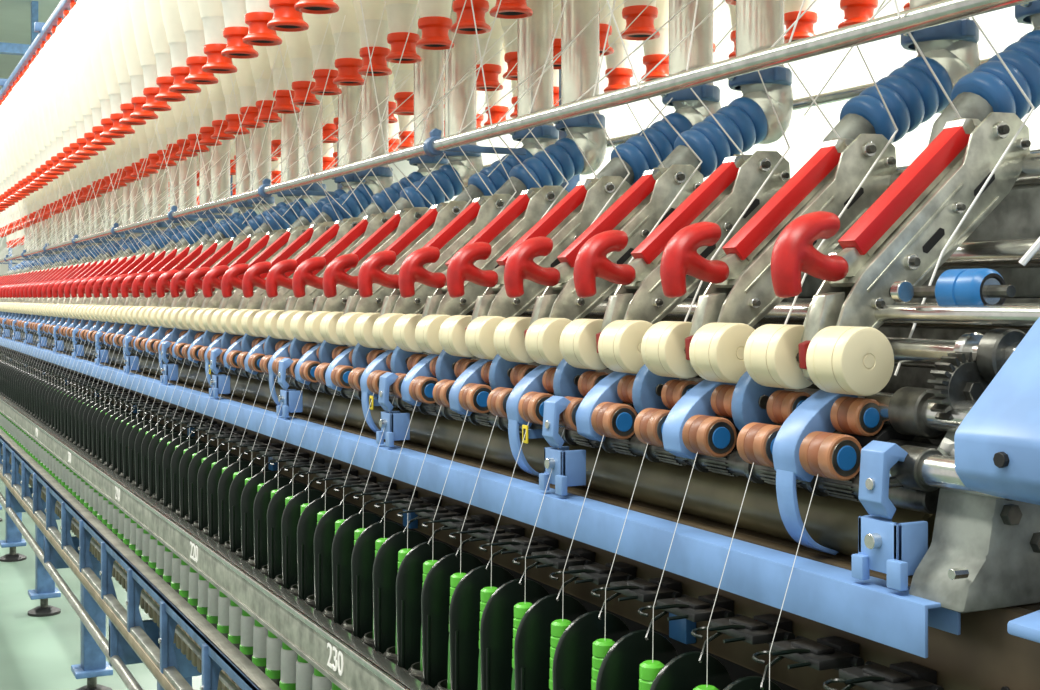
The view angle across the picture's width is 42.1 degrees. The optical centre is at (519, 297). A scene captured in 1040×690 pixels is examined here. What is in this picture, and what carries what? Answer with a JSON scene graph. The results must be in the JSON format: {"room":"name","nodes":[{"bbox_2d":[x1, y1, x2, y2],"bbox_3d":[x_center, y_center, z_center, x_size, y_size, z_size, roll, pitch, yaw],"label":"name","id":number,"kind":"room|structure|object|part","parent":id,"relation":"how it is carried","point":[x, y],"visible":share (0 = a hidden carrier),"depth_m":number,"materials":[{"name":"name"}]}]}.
{"room":"textile factory","nodes":[
{"label":"textile factory","id":0,"kind":"room"},
{"bbox_2d":[0,0,60,89],"bbox_3d":[-3.284,-2.550,7.856,9.000,0.100,19.000,0,0,-26],"label":"ceiling","id":1,"kind":"structure","parent":0,"point":[15,15],"depth_m":12.25,"materials":[{"name":"paint"}]},
{"bbox_2d":[0,1,37,55],"bbox_3d":[-6.438,-2.275,10.265,5.250,0.450,0.100,0,0,-26],"label":"ceiling beam","id":2,"kind":"structure","parent":1,"relation":"attached to","point":[5,48],"depth_m":11.33,"materials":[{"name":"paint"}]},
{"bbox_2d":[0,479,201,689],"bbox_3d":[-2.625,1.040,6.508,9.000,0.080,22.000,0,0,-26],"label":"floor","id":3,"kind":"structure","parent":0,"point":[37,653],"depth_m":4.00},
{"bbox_2d":[0,454,201,689],"bbox_3d":[-1.172,0.810,4.447,0.850,0.379,7.940,0,0,-26],"label":"row of machine legs","id":4,"kind":"object","parent":3,"relation":"on","point":[93,664],"visible":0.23,"depth_m":3.39,"materials":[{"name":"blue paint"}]},
{"bbox_2d":[0,428,281,689],"bbox_3d":[-1.479,0.565,4.058,0.093,0.222,9.010,0,0,-26],"label":"frame","id":5,"kind":"object","parent":4,"relation":"attached to","point":[132,639],"visible":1,"depth_m":2.48,"materials":[{"name":"metal"}]},
{"bbox_2d":[0,392,450,689],"bbox_3d":[-1.450,0.384,4.077,0.072,0.052,9.000,0,0,-26],"label":"rail","id":6,"kind":"object","parent":5,"relation":"attached to","point":[351,662],"visible":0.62,"depth_m":1.76,"materials":[{"name":"metal"}]},
{"bbox_2d":[0,385,718,689],"bbox_3d":[-1.496,0.420,4.198,0.033,0.329,8.618,0,0,-26],"label":"spindle","id":7,"kind":"object","parent":6,"relation":"on","point":[287,669],"visible":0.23,"depth_m":1.97,"materials":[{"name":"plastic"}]},
{"bbox_2d":[0,357,781,689],"bbox_3d":[-1.500,0.332,4.241,0.074,0.176,8.593,0,0,-26],"label":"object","id":8,"kind":"object","parent":6,"relation":"attached to","point":[363,587],"visible":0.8,"depth_m":1.46,"materials":[{"name":"black plastic"}]},
{"bbox_2d":[2,149,1039,689],"bbox_3d":[-1.219,0.255,4.190,0.410,0.730,9.000,0,0,-26],"label":"frame","id":9,"kind":"object","parent":4,"relation":"on","point":[1017,216],"visible":0.02,"depth_m":1.02,"materials":[{"name":"metal"}]},
{"bbox_2d":[0,335,1039,689],"bbox_3d":[-1.211,0.216,4.194,0.392,0.092,9.000,0,0,-26],"label":"beam","id":10,"kind":"structure","parent":9,"relation":"attached to","point":[984,656],"depth_m":0.99,"materials":[{"name":"metal"}]},
{"bbox_2d":[1,327,935,556],"bbox_3d":[-1.518,0.148,4.501,0.094,0.044,8.180,0,0,-26],"label":"beam","id":11,"kind":"structure","parent":10,"relation":"on","point":[831,522],"depth_m":1.11,"materials":[{"name":"grey metal"}]},
{"bbox_2d":[0,325,946,513],"bbox_3d":[-1.520,0.097,4.488,0.110,0.064,8.200,0,0,-26],"label":"shafts","id":12,"kind":"object","parent":11,"relation":"on","point":[732,464],"visible":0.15,"depth_m":0.99,"materials":[{"name":"metal"}]},
{"bbox_2d":[209,365,543,443],"bbox_3d":[-0.252,0.122,1.761,0.025,0.016,1.225,0,0,-26],"label":"tag","id":13,"kind":"object","parent":12,"relation":"attached to","point":[530,433],"visible":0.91,"depth_m":1.21,"materials":[{"name":"yellow plastic"}]},
{"bbox_2d":[0,311,857,481],"bbox_3d":[-1.572,0.083,4.496,0.047,0.060,8.065,0,0,-26],"label":"cradle","id":14,"kind":"object","parent":12,"relation":"on","point":[813,414],"depth_m":1.23,"materials":[{"name":"paint"}]},
{"bbox_3d":[-1.585,0.072,4.530,0.037,0.048,7.994,0,0,-26],"label":"row of blue apron tensioners","id":15,"kind":"part","parent":14,"relation":"part of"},
{"bbox_2d":[0,317,883,480],"bbox_3d":[-1.563,0.088,4.467,0.047,0.050,8.078,0,0,-26],"label":"rollers","id":16,"kind":"object","parent":12,"relation":"on","point":[835,456],"visible":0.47,"depth_m":1.08,"materials":[{"name":"rubber"}]},
{"bbox_2d":[0,325,817,689],"bbox_3d":[-1.597,0.186,4.449,0.038,0.152,8.045,0,0,-26],"label":"yarn ends","id":17,"kind":"object","parent":16,"relation":"hanging from","point":[4,325],"visible":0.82,"depth_m":1.44,"materials":[{"name":"white fabric"}]},
{"bbox_2d":[0,347,943,689],"bbox_3d":[-1.473,0.237,4.209,0.072,0.043,8.645,0,0,-26],"label":"guide","id":18,"kind":"object","parent":10,"relation":"attached to","point":[831,652],"visible":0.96,"depth_m":1.09,"materials":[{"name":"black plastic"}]},
{"bbox_2d":[0,318,960,657],"bbox_3d":[-1.628,0.142,4.576,0.054,0.108,8.527,0,0,-26],"label":"guard rail","id":19,"kind":"object","parent":10,"relation":"attached to","point":[820,592],"depth_m":1.02,"materials":[{"name":"metal"}]},
{"bbox_3d":[-1.486,0.126,4.288,0.054,0.085,7.841,0,0,-26],"label":"row of blue hook brackets","id":20,"kind":"part","parent":19,"relation":"part of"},
{"bbox_2d":[864,281,1039,612],"bbox_3d":[0.293,0.072,0.783,0.197,0.196,0.187,0,0,21],"label":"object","id":21,"kind":"object","parent":10,"relation":"on","point":[983,553],"visible":0.73,"depth_m":0.77,"materials":[{"name":"metal"}]},
{"bbox_2d":[889,268,1015,304],"bbox_3d":[0.267,-0.004,0.848,0.028,0.028,0.110,0,0,-26],"label":"roller","id":22,"kind":"object","parent":21,"relation":"attached to","point":[978,286],"visible":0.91,"depth_m":0.81,"materials":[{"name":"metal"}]},
{"bbox_2d":[954,317,1039,504],"bbox_3d":[0.347,0.003,0.719,0.245,0.244,0.078,0,0,-26],"label":"housing","id":23,"kind":"object","parent":21,"relation":"attached to","point":[997,443],"visible":1,"depth_m":0.68,"materials":[{"name":"paint"}]},
{"bbox_2d":[1007,610,1039,642],"bbox_3d":[0.300,0.163,0.684,0.100,0.015,0.045,0,0,-26],"label":"bracket","id":24,"kind":"object","parent":10,"relation":"attached to","point":[1027,626],"visible":1,"depth_m":0.67,"materials":[{"name":"metal"}]},
{"bbox_2d":[7,0,1039,273],"bbox_3d":[-1.240,-0.521,4.415,0.176,0.858,7.514,0,0,-26],"label":"ducts","id":25,"kind":"object","parent":9,"relation":"attached to","point":[911,93],"visible":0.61,"depth_m":1.81,"materials":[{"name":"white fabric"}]},
{"bbox_2d":[420,58,1039,368],"bbox_3d":[-1.317,-0.087,4.476,0.317,0.267,8.400,0,0,-26],"label":"shafts","id":26,"kind":"object","parent":9,"relation":"attached to","point":[1002,253],"visible":0.02,"depth_m":0.94,"materials":[{"name":"metal"}]},
{"bbox_2d":[0,112,1030,384],"bbox_3d":[-1.495,-0.035,4.499,0.205,0.186,8.028,0,0,-26],"label":"drafting arms","id":27,"kind":"object","parent":26,"relation":"attached to","point":[441,260],"visible":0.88,"depth_m":1.18,"materials":[{"name":"metal"}]},
{"bbox_2d":[0,302,893,395],"bbox_3d":[-1.558,0.040,4.468,0.043,0.043,8.080,0,0,-26],"label":"rollers","id":28,"kind":"object","parent":27,"relation":"attached to","point":[850,360],"visible":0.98,"depth_m":1.14,"materials":[{"name":"plastic"}]},
{"bbox_2d":[0,0,579,270],"bbox_3d":[-1.934,0.035,6.084,0.810,1.930,12.630,0,0,-26],"label":"frame","id":29,"kind":"object","parent":3,"relation":"on","point":[42,28],"visible":0.04,"depth_m":4.54,"materials":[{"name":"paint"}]},
{"bbox_2d":[0,0,909,247],"bbox_3d":[-1.863,-0.633,5.940,0.864,0.483,11.684,0,0,-26],"label":"bobbins","id":30,"kind":"object","parent":29,"relation":"attached to","point":[110,68],"visible":0.56,"depth_m":2.88,"materials":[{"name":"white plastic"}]},
{"bbox_2d":[0,0,1035,263],"bbox_3d":[-1.331,-0.199,4.358,0.142,0.035,8.600,0,0,-26],"label":"rod","id":31,"kind":"object","parent":29,"relation":"attached to","point":[943,11],"visible":0.98,"depth_m":1.29,"materials":[{"name":"metal"}]},
{"bbox_2d":[0,0,1039,375],"bbox_3d":[-1.314,-0.255,4.555,0.482,0.611,8.275,0,0,-26],"label":"strands","id":32,"kind":"object","parent":29,"relation":"hanging from","point":[1035,247],"visible":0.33,"depth_m":1.85},
{"bbox_2d":[0,206,238,274],"bbox_3d":[-7.479,-0.750,16.435,9.000,3.500,0.100,0,0,-26],"label":"wall","id":33,"kind":"structure","parent":0,"point":[4,241],"depth_m":16.89,"materials":[{"name":"white paint"}]},
{"bbox_2d":[272,0,1039,204],"bbox_3d":[1.462,-0.750,8.507,0.100,3.500,22.000,0,0,-26],"label":"wall","id":34,"kind":"structure","parent":0,"point":[805,135],"depth_m":7.84,"materials":[{"name":"white paint"}]}
]}

